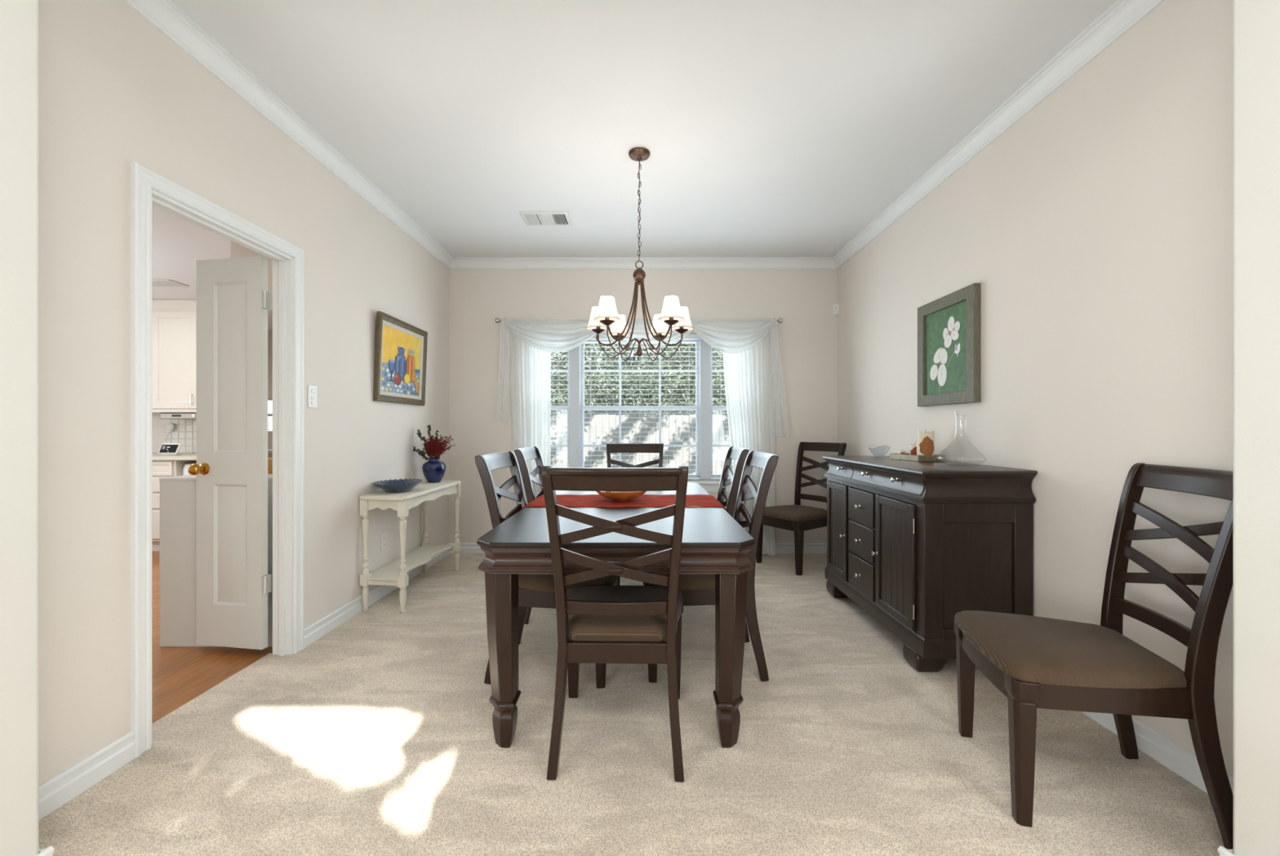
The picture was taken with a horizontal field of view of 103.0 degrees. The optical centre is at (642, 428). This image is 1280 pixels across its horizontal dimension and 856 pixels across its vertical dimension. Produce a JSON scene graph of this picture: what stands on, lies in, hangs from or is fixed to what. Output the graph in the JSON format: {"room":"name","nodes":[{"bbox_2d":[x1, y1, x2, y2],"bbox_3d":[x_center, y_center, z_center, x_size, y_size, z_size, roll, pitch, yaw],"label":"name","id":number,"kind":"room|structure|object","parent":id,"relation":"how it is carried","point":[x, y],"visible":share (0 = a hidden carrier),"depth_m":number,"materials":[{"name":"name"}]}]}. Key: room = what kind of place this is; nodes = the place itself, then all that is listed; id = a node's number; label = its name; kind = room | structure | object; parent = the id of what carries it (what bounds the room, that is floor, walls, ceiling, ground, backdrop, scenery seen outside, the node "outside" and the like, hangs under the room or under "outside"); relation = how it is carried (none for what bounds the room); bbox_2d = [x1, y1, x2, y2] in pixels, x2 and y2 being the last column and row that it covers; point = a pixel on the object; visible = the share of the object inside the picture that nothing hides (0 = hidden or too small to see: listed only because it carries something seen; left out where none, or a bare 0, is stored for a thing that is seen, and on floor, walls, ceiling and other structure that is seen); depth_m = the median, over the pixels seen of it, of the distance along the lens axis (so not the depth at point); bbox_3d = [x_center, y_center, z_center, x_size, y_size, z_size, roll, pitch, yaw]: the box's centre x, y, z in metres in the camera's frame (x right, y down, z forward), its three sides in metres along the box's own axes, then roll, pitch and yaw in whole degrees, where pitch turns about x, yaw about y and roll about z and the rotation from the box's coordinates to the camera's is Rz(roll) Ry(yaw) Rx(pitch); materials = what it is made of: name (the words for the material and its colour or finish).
{"room":"dining room","nodes":[
{"label":"dining room","id":0,"kind":"room"},
{"bbox_2d":[151,204,272,329],"bbox_3d":[-4.150,-1.315,4.045,4.500,0.080,5.710,0,0,0],"label":"ceiling","id":1,"kind":"structure","parent":0,"point":[178,243],"depth_m":3.69,"materials":[{"name":"paint"}]},
{"bbox_2d":[151,279,189,286],"bbox_3d":[-4.250,-1.268,4.450,0.400,0.011,0.200,0,0,0],"label":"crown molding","id":2,"kind":"structure","parent":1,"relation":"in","point":[155,282],"depth_m":4.44,"materials":[{"name":"white wood"}]},
{"bbox_2d":[151,329,272,453],"bbox_3d":[-4.105,-0.030,3.950,4.590,2.490,5.700,0,0,0],"label":"wall","id":3,"kind":"structure","parent":0,"point":[157,424],"depth_m":5.42,"materials":[{"name":"paint"}]},
{"bbox_2d":[151,299,196,412],"bbox_3d":[-4.765,-0.716,5.221,1.310,1.112,0.387,0,0,0],"label":"upper cabinet","id":4,"kind":"object","parent":3,"relation":"attached to","point":[174,322],"visible":0.22,"depth_m":5.06,"materials":[{"name":"beige paint"}]},
{"bbox_2d":[160,413,196,419],"bbox_3d":[-4.640,-0.126,5.215,0.400,0.066,0.289,0,0,0],"label":"radio","id":5,"kind":"object","parent":4,"relation":"attached to","point":[162,415],"visible":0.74,"depth_m":5.08,"materials":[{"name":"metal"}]},
{"bbox_2d":[164,419,196,453],"bbox_3d":[-4.631,0.072,5.416,0.908,0.376,0.008,0,0,0],"label":"backsplash","id":6,"kind":"structure","parent":3,"relation":"attached to","point":[181,430],"depth_m":5.41,"materials":[{"name":"tile"}]},
{"bbox_2d":[267,398,272,433],"bbox_3d":[-4.760,-0.165,6.625,0.520,0.460,0.050,0,0,0],"label":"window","id":7,"kind":"structure","parent":3,"relation":"in","point":[268,399],"depth_m":6.60,"materials":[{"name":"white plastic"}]},
{"bbox_2d":[35,846,1235,855],"bbox_3d":[0.004,1.118,1.238,3.627,0.094,0.136,0,0,0],"label":"baseboard","id":8,"kind":"structure","parent":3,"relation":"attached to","point":[48,851],"depth_m":1.29,"materials":[{"name":"white wood"}]},
{"bbox_2d":[38,0,448,786],"bbox_3d":[-1.855,-0.255,3.045,0.090,2.840,3.750,0,0,0],"label":"wall","id":9,"kind":"structure","parent":0,"point":[115,91],"depth_m":1.80,"materials":[{"name":"paint"}]},
{"bbox_2d":[130,161,303,758],"bbox_3d":[-1.800,0.111,2.247,0.021,2.108,0.894,0,0,0],"label":"trim","id":10,"kind":"structure","parent":9,"relation":"attached to","point":[143,180],"depth_m":1.84,"materials":[{"name":"white wood"}]},
{"bbox_2d":[151,189,293,745],"bbox_3d":[-1.855,0.141,2.247,0.098,2.047,0.772,0,0,0],"label":"trim","id":11,"kind":"structure","parent":9,"relation":"attached to","point":[282,264],"depth_m":2.61,"materials":[{"name":"white wood"}]},
{"bbox_2d":[187,256,271,649],"bbox_3d":[-2.130,0.125,2.648,0.409,2.010,0.183,0,0,9],"label":"door","id":12,"kind":"structure","parent":9,"relation":"in","point":[233,299],"depth_m":2.63,"materials":[{"name":"paint"}]},
{"bbox_2d":[38,542,449,821],"bbox_3d":[-1.802,1.118,3.025,0.016,0.094,3.470,0,0,0],"label":"baseboard","id":13,"kind":"structure","parent":9,"relation":"attached to","point":[61,788],"depth_m":1.72,"materials":[{"name":"white wood"}]},
{"bbox_2d":[307,384,317,408],"bbox_3d":[-1.805,-0.175,2.787,0.010,0.124,0.074,0,0,0],"label":"light switch","id":14,"kind":"object","parent":9,"relation":"attached to","point":[312,389],"visible":1,"depth_m":2.78,"materials":[{"name":"white plastic"}]},
{"bbox_2d":[380,532,386,551],"bbox_3d":[-1.806,0.789,3.550,0.008,0.122,0.076,0,0,0],"label":"wall outlet","id":15,"kind":"object","parent":9,"relation":"attached to","point":[383,536],"visible":1,"depth_m":3.54,"materials":[{"name":"white plastic"}]},
{"bbox_2d":[373,311,427,405],"bbox_3d":[-1.781,-0.486,3.788,0.052,0.602,0.745,0,0,0],"label":"framed painting","id":16,"kind":"object","parent":9,"relation":"attached to","point":[401,347],"visible":1,"depth_m":3.73,"materials":[{"name":"fabric"}]},
{"bbox_2d":[231,240,272,290],"bbox_3d":[-2.285,-1.135,4.100,0.769,0.280,1.600,0,0,0],"label":"wall","id":17,"kind":"structure","parent":0,"point":[237,251],"depth_m":3.30,"materials":[{"name":"paint"}]},
{"bbox_2d":[38,551,1224,855],"bbox_3d":[-1.500,1.205,2.500,9.800,0.080,8.800,0,0,0],"label":"floor","id":18,"kind":"structure","parent":0,"point":[375,737],"depth_m":1.79,"materials":[{"name":"carpet"}]},
{"bbox_2d":[151,460,196,551],"bbox_3d":[-4.875,0.737,5.095,1.450,0.873,0.630,0,0,0],"label":"base cabinet","id":19,"kind":"object","parent":18,"relation":"on","point":[160,468],"visible":0.04,"depth_m":4.78,"materials":[{"name":"beige paint"}]},
{"bbox_2d":[151,453,196,460],"bbox_3d":[-4.880,0.282,5.085,1.480,0.034,0.660,0,0,0],"label":"countertop","id":20,"kind":"structure","parent":19,"relation":"on","point":[154,456],"depth_m":4.75,"materials":[{"name":"stone"}]},
{"bbox_2d":[164,422,174,443],"bbox_3d":[-4.994,0.098,5.370,0.085,0.321,0.113,0,0,-45],"label":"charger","id":21,"kind":"object","parent":20,"relation":"on","point":[170,427],"visible":0.91,"depth_m":5.35,"materials":[{"name":"white plastic"}]},
{"bbox_2d":[158,443,182,455],"bbox_3d":[-4.630,0.205,4.998,0.180,0.120,0.084,0,0,0],"label":"smart display","id":22,"kind":"object","parent":20,"relation":"on","point":[166,449],"visible":0.99,"depth_m":4.98,"materials":[{"name":"white plastic"}]},
{"bbox_2d":[182,462,196,475],"bbox_3d":[-4.292,0.470,4.910,0.202,0.286,0.224,0,0,0],"label":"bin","id":23,"kind":"object","parent":19,"relation":"in","point":[185,468],"visible":0.12,"depth_m":4.81,"materials":[{"name":"white plastic"}]},
{"bbox_2d":[159,473,272,647],"bbox_3d":[-2.250,0.719,3.667,0.694,0.908,1.870,0,0,0],"label":"base cabinet","id":24,"kind":"object","parent":18,"relation":"on","point":[177,494],"visible":0.18,"depth_m":2.73,"materials":[{"name":"paint"}]},
{"bbox_2d":[159,473,272,480],"bbox_3d":[-2.250,0.273,3.667,0.694,0.016,1.870,0,0,0],"label":"countertop","id":25,"kind":"structure","parent":24,"relation":"on","point":[185,477],"depth_m":2.73,"materials":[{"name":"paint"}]},
{"bbox_2d":[267,457,272,473],"bbox_3d":[-2.270,0.223,3.050,0.300,0.085,0.140,0,0,0],"label":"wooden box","id":26,"kind":"object","parent":25,"relation":"on","point":[269,460],"visible":0.04,"depth_m":2.98,"materials":[{"name":"brown wood"}]},
{"bbox_2d":[267,448,272,457],"bbox_3d":[-4.195,0.717,6.272,1.990,0.913,0.645,0,0,0],"label":"base cabinet","id":27,"kind":"object","parent":18,"relation":"on","point":[269,451],"visible":0.02,"depth_m":6.00,"materials":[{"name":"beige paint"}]},
{"bbox_2d":[267,448,272,453],"bbox_3d":[-4.195,0.280,6.272,1.990,0.039,0.645,0,0,0],"label":"countertop","id":28,"kind":"structure","parent":27,"relation":"on","point":[269,451],"depth_m":5.95,"materials":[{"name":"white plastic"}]},
{"bbox_2d":[359,480,461,613],"bbox_3d":[-1.645,0.796,3.696,0.320,0.737,1.024,0,0,0],"label":"console table","id":29,"kind":"object","parent":18,"relation":"on","point":[395,573],"visible":1,"depth_m":3.32,"materials":[{"name":"beige paint"}]},
{"bbox_2d":[373,478,422,493],"bbox_3d":[-1.657,0.393,3.455,0.290,0.071,0.362,0,0,0],"label":"dish","id":30,"kind":"object","parent":29,"relation":"on","point":[396,486],"visible":1,"depth_m":3.39,"materials":[{"name":"blue ceramic"}]},
{"bbox_2d":[368,545,453,581],"bbox_3d":[-1.655,0.963,3.700,0.269,0.020,0.930,0,0,0],"label":"shelf","id":31,"kind":"object","parent":29,"relation":"attached to","point":[423,555],"depth_m":3.64,"materials":[{"name":"beige paint"}]},
{"bbox_2d":[422,457,446,483],"bbox_3d":[-1.657,0.330,4.045,0.180,0.196,0.180,0,0,0],"label":"vase","id":32,"kind":"object","parent":29,"relation":"on","point":[433,470],"visible":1,"depth_m":3.99,"materials":[{"name":"blue ceramic"}]},
{"bbox_2d":[413,425,455,460],"bbox_3d":[-1.674,0.130,4.048,0.366,0.319,0.178,0,0,11],"label":"bouquet","id":33,"kind":"object","parent":32,"relation":"in","point":[433,447],"visible":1,"depth_m":4.03,"materials":[{"name":"red plant"}]},
{"bbox_2d":[474,451,617,688],"bbox_3d":[-0.455,0.645,2.533,0.664,1.044,0.510,0,0,3],"label":"dining chair","id":34,"kind":"object","parent":18,"relation":"on","point":[537,591],"visible":0.42,"depth_m":2.33,"materials":[{"name":"brown wood"}]},
{"bbox_2d":[514,446,620,624],"bbox_3d":[-0.460,0.645,3.251,0.664,1.044,0.510,0,0,1],"label":"dining chair","id":35,"kind":"object","parent":18,"relation":"on","point":[522,455],"visible":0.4,"depth_m":3.06,"materials":[{"name":"brown wood"}]},
{"bbox_2d":[540,466,688,782],"bbox_3d":[-0.086,0.645,1.935,0.510,1.044,0.664,0,0,1],"label":"dining chair","id":36,"kind":"object","parent":18,"relation":"on","point":[608,624],"visible":1,"depth_m":1.72,"materials":[{"name":"brown wood"}]},
{"bbox_2d":[476,482,755,747],"bbox_3d":[-0.098,0.784,2.812,1.016,0.762,2.036,0,0,0],"label":"dining table","id":37,"kind":"object","parent":18,"relation":"on","point":[713,542],"visible":0.77,"depth_m":1.84,"materials":[{"name":"brown wood"}]},
{"bbox_2d":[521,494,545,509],"bbox_3d":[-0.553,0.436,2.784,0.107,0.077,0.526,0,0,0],"label":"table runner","id":38,"kind":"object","parent":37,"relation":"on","point":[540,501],"depth_m":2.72,"materials":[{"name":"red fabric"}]},
{"bbox_2d":[555,494,675,507],"bbox_3d":[-0.161,0.436,2.810,0.713,0.077,0.474,0,0,0],"label":"table runner","id":39,"kind":"object","parent":37,"relation":"on","point":[641,501],"depth_m":2.78,"materials":[{"name":"red fabric"}]},
{"bbox_2d":[595,491,646,501],"bbox_3d":[-0.118,0.366,2.820,0.300,0.062,0.300,0,0,0],"label":"bowl","id":40,"kind":"object","parent":39,"relation":"on","point":[614,495],"visible":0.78,"depth_m":2.72,"materials":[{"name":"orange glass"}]},
{"bbox_2d":[684,494,725,510],"bbox_3d":[0.315,0.436,2.771,0.200,0.077,0.551,0,0,0],"label":"table runner","id":41,"kind":"object","parent":37,"relation":"on","point":[691,500],"depth_m":2.78,"materials":[{"name":"red fabric"}]},
{"bbox_2d":[606,443,663,467],"bbox_3d":[-0.065,0.645,3.965,0.510,1.044,0.664,0,0,0],"label":"dining chair","id":42,"kind":"object","parent":18,"relation":"on","point":[611,447],"visible":0.27,"depth_m":4.23,"materials":[{"name":"brown wood"}]},
{"bbox_2d":[642,450,778,683],"bbox_3d":[0.323,0.645,2.570,0.664,1.044,0.510,0,0,0],"label":"dining chair","id":43,"kind":"object","parent":18,"relation":"on","point":[695,589],"visible":0.59,"depth_m":2.36,"materials":[{"name":"brown wood"}]},
{"bbox_2d":[716,446,749,517],"bbox_3d":[0.336,0.645,3.285,0.664,1.044,0.510,0,0,0],"label":"dining chair","id":44,"kind":"object","parent":18,"relation":"on","point":[740,454],"visible":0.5,"depth_m":3.30,"materials":[{"name":"brown wood"}]},
{"bbox_2d":[755,441,846,575],"bbox_3d":[1.360,0.645,4.383,0.664,1.044,0.510,0,0,-32],"label":"dining chair","id":45,"kind":"object","parent":18,"relation":"on","point":[798,518],"visible":0.73,"depth_m":4.31,"materials":[{"name":"brown wood"}]},
{"bbox_2d":[822,455,1037,671],"bbox_3d":[1.534,0.679,2.980,0.553,0.972,1.298,0,0,0],"label":"sideboard","id":46,"kind":"object","parent":18,"relation":"on","point":[916,545],"visible":0.95,"depth_m":2.37,"materials":[{"name":"brown wood"}]},
{"bbox_2d":[889,453,945,462],"bbox_3d":[1.668,0.175,3.105,0.178,0.036,0.262,0,0,-9],"label":"serving tray","id":47,"kind":"object","parent":46,"relation":"on","point":[892,455],"visible":0.9,"depth_m":2.99,"materials":[{"name":"grey metal"}]},
{"bbox_2d":[897,450,906,454],"bbox_3d":[1.625,0.158,3.194,0.045,0.050,0.045,0,0,0],"label":"candle","id":48,"kind":"object","parent":47,"relation":"on","point":[903,452],"visible":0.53,"depth_m":3.18,"materials":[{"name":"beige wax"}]},
{"bbox_2d":[908,443,916,455],"bbox_3d":[1.690,0.137,3.164,0.066,0.093,0.067,0,0,0],"label":"candle","id":49,"kind":"object","parent":47,"relation":"on","point":[912,448],"visible":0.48,"depth_m":3.14,"materials":[{"name":"beige wax"}]},
{"bbox_2d":[916,430,933,455],"bbox_3d":[1.695,0.097,3.054,0.092,0.173,0.093,0,0,0],"label":"candle","id":50,"kind":"object","parent":47,"relation":"on","point":[925,441],"visible":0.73,"depth_m":3.02,"materials":[{"name":"beige wax"}]},
{"bbox_2d":[954,462,1233,849],"bbox_3d":[1.445,0.645,1.657,0.664,1.044,0.510,0,0,14],"label":"dining chair","id":51,"kind":"object","parent":18,"relation":"on","point":[1035,662],"visible":0.93,"depth_m":1.50,"materials":[{"name":"brown wood"}]},
{"bbox_2d":[0,0,1279,855],"bbox_3d":[0.000,-0.255,1.230,6.600,2.840,0.120,0,0,0],"label":"wall","id":52,"kind":"structure","parent":0,"point":[1256,23],"depth_m":1.24,"materials":[{"name":"paint"}]},
{"bbox_2d":[448,269,837,542],"bbox_3d":[0.018,-0.105,4.840,3.837,3.140,0.160,0,0,0],"label":"wall","id":53,"kind":"structure","parent":0,"point":[804,300],"depth_m":4.76,"materials":[{"name":"paint"}]},
{"bbox_2d":[449,542,826,553],"bbox_3d":[0.004,1.118,4.752,3.627,0.094,0.016,0,0,0],"label":"baseboard","id":54,"kind":"structure","parent":53,"relation":"attached to","point":[466,548],"depth_m":4.75,"materials":[{"name":"white wood"}]},
{"bbox_2d":[495,318,782,323],"bbox_3d":[-0.035,-0.985,4.694,2.626,0.060,0.131,0,0,0],"label":"curtain rod","id":55,"kind":"object","parent":53,"relation":"attached to","point":[497,320],"visible":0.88,"depth_m":4.64,"materials":[{"name":"silver metal"}]},
{"bbox_2d":[510,331,551,506],"bbox_3d":[-1.037,0.088,4.689,0.381,2.130,0.064,0,0,0],"label":"sheer curtain","id":56,"kind":"object","parent":55,"relation":"hanging from","point":[530,366],"visible":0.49,"depth_m":4.68,"materials":[{"name":"white fabric"}]},
{"bbox_2d":[496,317,790,438],"bbox_3d":[0.005,-0.461,4.606,2.660,1.099,0.086,0,0,0],"label":"valance","id":57,"kind":"object","parent":55,"relation":"hanging from","point":[729,335],"visible":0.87,"depth_m":4.61,"materials":[{"name":"white fabric"}]},
{"bbox_2d":[723,331,777,555],"bbox_3d":[0.980,0.088,4.651,0.498,2.130,0.137,0,0,2],"label":"sheer curtain","id":58,"kind":"object","parent":55,"relation":"hanging from","point":[748,374],"visible":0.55,"depth_m":4.69,"materials":[{"name":"white fabric"}]},
{"bbox_2d":[550,337,731,492],"bbox_3d":[-0.025,-0.148,4.803,2.250,1.487,0.195,0,0,0],"label":"window","id":59,"kind":"structure","parent":53,"relation":"in","point":[575,372],"depth_m":4.80,"materials":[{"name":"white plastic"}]},
{"bbox_2d":[550,355,568,456],"bbox_3d":[-0.891,-0.204,4.794,0.402,1.368,0.056,0,0,0],"label":"window blind","id":60,"kind":"object","parent":59,"relation":"attached to","point":[551,356],"visible":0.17,"depth_m":4.78,"materials":[{"name":"white plastic"}]},
{"bbox_2d":[580,333,700,479],"bbox_3d":[-0.027,-0.204,4.794,1.126,1.368,0.056,0,0,0],"label":"window blind","id":61,"kind":"object","parent":59,"relation":"attached to","point":[690,336],"visible":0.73,"depth_m":4.78,"materials":[{"name":"white plastic"}]},
{"bbox_2d":[710,346,732,479],"bbox_3d":[0.839,-0.204,4.794,0.406,1.368,0.056,0,0,0],"label":"window blind","id":62,"kind":"object","parent":59,"relation":"attached to","point":[711,478],"visible":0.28,"depth_m":4.78,"materials":[{"name":"white plastic"}]},
{"bbox_2d":[832,303,839,315],"bbox_3d":[1.796,-1.110,4.739,0.042,0.100,0.042,0,0,0],"label":"sensor","id":63,"kind":"object","parent":53,"relation":"attached to","point":[835,307],"visible":1,"depth_m":4.74,"materials":[{"name":"white plastic"}]},
{"bbox_2d":[170,0,1116,257],"bbox_3d":[0.000,-1.615,1.510,6.800,0.080,6.820,0,0,0],"label":"ceiling","id":64,"kind":"structure","parent":0,"point":[768,128],"depth_m":2.43,"materials":[{"name":"paint"}]},
{"bbox_2d":[519,211,573,225],"bbox_3d":[-0.720,-1.568,3.815,0.360,0.014,0.250,0,0,0],"label":"ceiling vent","id":65,"kind":"object","parent":64,"relation":"in","point":[531,218],"visible":1,"depth_m":3.79,"materials":[{"name":"white metal"}]},
{"bbox_2d":[586,146,693,361],"bbox_3d":[-0.017,-0.989,2.919,0.629,1.172,0.588,0,0,0],"label":"chandelier","id":66,"kind":"object","parent":64,"relation":"hanging from","point":[603,315],"visible":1,"depth_m":2.90,"materials":[{"name":"brown metal"}]},
{"bbox_2d":[837,0,1233,776],"bbox_3d":[1.877,-0.255,3.045,0.120,2.840,3.750,0,0,0],"label":"wall","id":67,"kind":"structure","parent":0,"point":[1095,232],"depth_m":2.06,"materials":[{"name":"paint"}]},
{"bbox_2d":[122,0,1165,269],"bbox_3d":[0.004,-1.532,3.025,3.627,0.086,3.470,0,0,0],"label":"trim","id":68,"kind":"structure","parent":67,"relation":"attached to","point":[165,15],"depth_m":2.67,"materials":[{"name":"white wood"}]},
{"bbox_2d":[917,283,980,406],"bbox_3d":[1.796,-0.461,3.018,0.037,0.640,0.565,0,0,0],"label":"framed painting","id":69,"kind":"object","parent":67,"relation":"attached to","point":[948,326],"visible":1,"depth_m":2.97,"materials":[{"name":"grey wood"}]},
{"bbox_2d":[1081,711,1233,795],"bbox_3d":[1.809,1.118,3.025,0.016,0.094,3.470,0,0,0],"label":"baseboard","id":70,"kind":"structure","parent":67,"relation":"attached to","point":[1180,760],"depth_m":1.76,"materials":[{"name":"white wood"}]},
{"label":"outside","id":71,"kind":"structure","parent":0,"visible":0},
{"bbox_3d":[0.000,1.515,19.465,32.000,0.100,29.070,0,0,0],"label":"ground","id":72,"kind":"structure","parent":71,"visible":0},
{"bbox_2d":[267,414,733,474],"bbox_3d":[0.065,0.569,11.030,17.130,1.752,0.060,0,0,0],"label":"fence","id":73,"kind":"object","parent":72,"relation":"on","point":[589,420],"visible":0.11,"depth_m":11.00,"materials":[{"name":"grey wood"}]},
{"bbox_2d":[551,343,625,412],"bbox_3d":[-4.054,-1.929,13.725,7.151,6.840,5.873,0,0,-37],"label":"leafy tree","id":74,"kind":"object","parent":72,"relation":"on","point":[552,353],"visible":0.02,"depth_m":13.81,"materials":[{"name":"green plant"}]},
{"bbox_2d":[551,343,725,467],"bbox_3d":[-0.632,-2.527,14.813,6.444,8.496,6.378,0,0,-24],"label":"leafy tree","id":75,"kind":"object","parent":72,"relation":"on","point":[653,399],"visible":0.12,"depth_m":13.77,"materials":[{"name":"green plant"}]},
{"bbox_2d":[551,345,727,457],"bbox_3d":[0.937,-0.558,12.707,7.434,3.152,2.648,0,0,-5],"label":"leafy tree","id":76,"kind":"object","parent":72,"relation":"on","point":[602,397],"visible":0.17,"depth_m":12.26,"materials":[{"name":"green plant"}]},
{"bbox_2d":[624,343,727,413],"bbox_3d":[2.881,-1.823,13.636,7.092,6.791,5.266,0,0,0],"label":"leafy tree","id":77,"kind":"object","parent":72,"relation":"on","point":[717,374],"visible":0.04,"depth_m":13.22,"materials":[{"name":"green plant"}]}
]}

